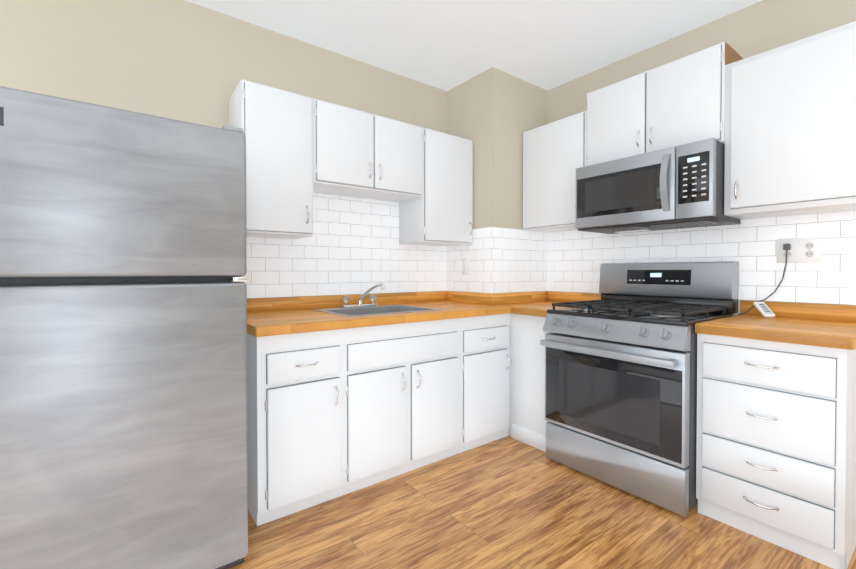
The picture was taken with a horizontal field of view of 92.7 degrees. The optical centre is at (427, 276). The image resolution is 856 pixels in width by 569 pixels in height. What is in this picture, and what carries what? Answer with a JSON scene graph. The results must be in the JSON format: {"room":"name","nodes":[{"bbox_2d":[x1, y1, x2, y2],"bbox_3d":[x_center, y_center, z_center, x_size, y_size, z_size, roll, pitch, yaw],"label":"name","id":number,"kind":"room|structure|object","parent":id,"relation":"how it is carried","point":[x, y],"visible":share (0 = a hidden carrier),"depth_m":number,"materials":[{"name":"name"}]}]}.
{"room":"kitchen","nodes":[
{"label":"kitchen","id":0,"kind":"room"},
{"bbox_2d":[0,0,446,298],"bbox_3d":[-1.503,-0.182,2.108,5.550,2.585,0.100,-1,1,-37],"label":"wall","id":1,"kind":"structure","parent":0,"point":[184,60],"depth_m":2.16,"materials":[{"name":"beige paint"}]},
{"bbox_2d":[229,79,316,238],"bbox_3d":[-0.883,-0.617,2.306,0.378,0.780,0.312,-1,1,-37],"label":"upper cabinet","id":2,"kind":"object","parent":1,"relation":"attached to","point":[300,149],"depth_m":2.18,"materials":[{"name":"white wood"}]},
{"bbox_2d":[241,192,446,297],"bbox_3d":[-0.568,-0.216,2.753,1.820,0.683,0.006,-1,1,-37],"label":"wall tile","id":3,"kind":"structure","parent":1,"relation":"attached to","point":[351,245],"depth_m":2.76,"materials":[{"name":"white tile"}]},
{"bbox_2d":[317,99,428,202],"bbox_3d":[-0.426,-0.774,2.653,0.767,0.475,0.312,-1,1,-37],"label":"upper cabinet","id":4,"kind":"object","parent":1,"relation":"attached to","point":[360,154],"depth_m":2.53,"materials":[{"name":"white wood"}]},
{"bbox_2d":[399,129,472,246],"bbox_3d":[0.065,-0.626,3.029,0.464,0.780,0.312,-1,1,-37],"label":"upper cabinet","id":5,"kind":"object","parent":1,"relation":"attached to","point":[445,218],"depth_m":2.90,"materials":[{"name":"white wood"}]},
{"bbox_2d":[447,227,492,293],"bbox_3d":[0.307,-0.116,3.103,0.006,0.473,0.500,-1,1,-37],"label":"wall tiles","id":6,"kind":"structure","parent":1,"relation":"attached to","point":[478,252],"depth_m":3.04,"materials":[{"name":"white tile"}]},
{"bbox_2d":[463,258,468,274],"bbox_3d":[0.287,-0.072,3.115,0.012,0.130,0.074,-1,1,-37],"label":"outlet","id":7,"kind":"object","parent":6,"relation":"attached to","point":[465,266],"visible":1,"depth_m":3.11,"materials":[{"name":"white plastic"}]},
{"bbox_2d":[186,0,761,90],"bbox_3d":[0.052,-1.499,0.051,5.550,0.100,5.230,-1,1,-37],"label":"ceiling","id":8,"kind":"structure","parent":0,"point":[448,45],"depth_m":2.45,"materials":[{"name":"white paint"}]},
{"bbox_2d":[447,67,546,293],"bbox_3d":[0.556,-0.197,3.300,0.630,2.585,0.500,-1,1,-37],"label":"chimney column","id":9,"kind":"structure","parent":0,"point":[493,114],"depth_m":3.02,"materials":[{"name":"beige paint"}]},
{"bbox_2d":[229,435,855,568],"bbox_3d":[0.052,1.185,0.085,5.550,0.100,5.230,-1,1,-37],"label":"floor","id":10,"kind":"structure","parent":0,"point":[508,502],"depth_m":1.80,"materials":[{"name":"laminate"}]},
{"bbox_2d":[0,86,247,568],"bbox_3d":[-1.222,0.276,1.632,0.764,1.680,0.906,-1,1,-37],"label":"fridge","id":11,"kind":"object","parent":10,"relation":"on","point":[123,361],"visible":1,"depth_m":1.32,"materials":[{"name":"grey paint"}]},
{"bbox_2d":[247,328,354,525],"bbox_3d":[-0.765,0.685,2.185,0.444,0.848,0.665,-1,1,-37],"label":"base cabinet","id":12,"kind":"object","parent":10,"relation":"on","point":[332,414],"depth_m":1.91,"materials":[{"name":"white wood"}]},
{"bbox_2d":[247,283,855,349],"bbox_3d":[0.444,0.248,2.087,2.280,0.396,2.298,-1,1,-37],"label":"countertop","id":13,"kind":"structure","parent":12,"relation":"on","point":[826,325],"depth_m":2.22,"materials":[{"name":"wood"}]},
{"bbox_2d":[443,314,498,436],"bbox_3d":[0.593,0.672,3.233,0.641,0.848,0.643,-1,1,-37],"label":"base cabinet","id":14,"kind":"object","parent":10,"relation":"on","point":[470,344],"depth_m":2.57,"materials":[{"name":"white wood"}]},
{"bbox_2d":[499,313,550,451],"bbox_3d":[0.891,0.677,2.841,0.641,0.848,0.384,-1,1,-37],"label":"base cabinet","id":15,"kind":"object","parent":10,"relation":"on","point":[521,354],"depth_m":2.71,"materials":[{"name":"white wood"}]},
{"bbox_2d":[540,261,738,516],"bbox_3d":[1.178,0.513,2.330,0.776,1.190,0.760,-1,1,-37],"label":"range","id":16,"kind":"object","parent":10,"relation":"on","point":[621,384],"visible":0.98,"depth_m":2.12,"materials":[{"name":"grey metal"}]},
{"bbox_2d":[696,333,855,568],"bbox_3d":[1.620,0.689,1.877,0.650,0.849,0.490,-1,1,-37],"label":"base cabinet","id":17,"kind":"object","parent":10,"relation":"on","point":[776,447],"visible":0.98,"depth_m":1.66,"materials":[{"name":"white wood"}]},
{"bbox_2d":[547,0,855,305],"bbox_3d":[2.249,-0.177,1.680,0.100,2.585,5.130,-1,1,-37],"label":"wall","id":18,"kind":"structure","parent":0,"point":[762,26],"depth_m":2.28,"materials":[{"name":"beige paint"}]},
{"bbox_2d":[493,227,546,292],"bbox_3d":[0.707,-0.116,3.098,0.624,0.473,0.006,-1,1,-37],"label":"wall tiles","id":19,"kind":"structure","parent":18,"relation":"attached to","point":[519,260],"depth_m":3.08,"materials":[{"name":"white tile"}]},
{"bbox_2d":[523,111,586,232],"bbox_3d":[0.989,-0.718,2.975,0.312,0.745,0.524,-1,1,-37],"label":"upper cabinet","id":20,"kind":"object","parent":18,"relation":"attached to","point":[552,152],"depth_m":2.87,"materials":[{"name":"white wood"}]},
{"bbox_2d":[587,42,736,165],"bbox_3d":[1.381,-0.942,2.457,0.312,0.504,0.766,-1,1,-37],"label":"upper cabinet","id":21,"kind":"object","parent":18,"relation":"attached to","point":[681,101],"depth_m":2.29,"materials":[{"name":"white wood"}]},
{"bbox_2d":[576,138,740,233],"bbox_3d":[1.316,-0.486,2.417,0.463,0.400,0.760,-1,1,-37],"label":"microwave","id":22,"kind":"object","parent":21,"relation":"attached to","point":[680,187],"visible":1,"depth_m":2.23,"materials":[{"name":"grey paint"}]},
{"bbox_2d":[547,210,855,315],"bbox_3d":[1.588,0.081,2.464,0.006,0.850,2.074,-1,1,-37],"label":"wall tile","id":23,"kind":"structure","parent":18,"relation":"attached to","point":[576,259],"depth_m":2.24,"materials":[{"name":"white tile"}]},
{"bbox_2d":[777,237,821,262],"bbox_3d":[1.877,-0.132,2.069,0.008,0.125,0.170,-1,1,-37],"label":"electrical outlet","id":24,"kind":"object","parent":23,"relation":"attached to","point":[806,249],"visible":0.9,"depth_m":2.06,"materials":[{"name":"white plastic"}]},
{"bbox_2d":[737,244,790,316],"bbox_3d":[1.750,0.023,2.145,0.104,0.381,0.213,-1,1,-37],"label":"power cord","id":25,"kind":"object","parent":24,"relation":"attached to","point":[763,308],"visible":0.98,"depth_m":2.11,"materials":[{"name":"grey plastic"}]},
{"bbox_2d":[723,21,855,219],"bbox_3d":[1.782,-0.688,1.934,0.312,0.760,0.553,-1,1,-37],"label":"upper cabinet","id":26,"kind":"object","parent":18,"relation":"attached to","point":[779,123],"depth_m":1.85,"materials":[{"name":"white wood"}]}
]}

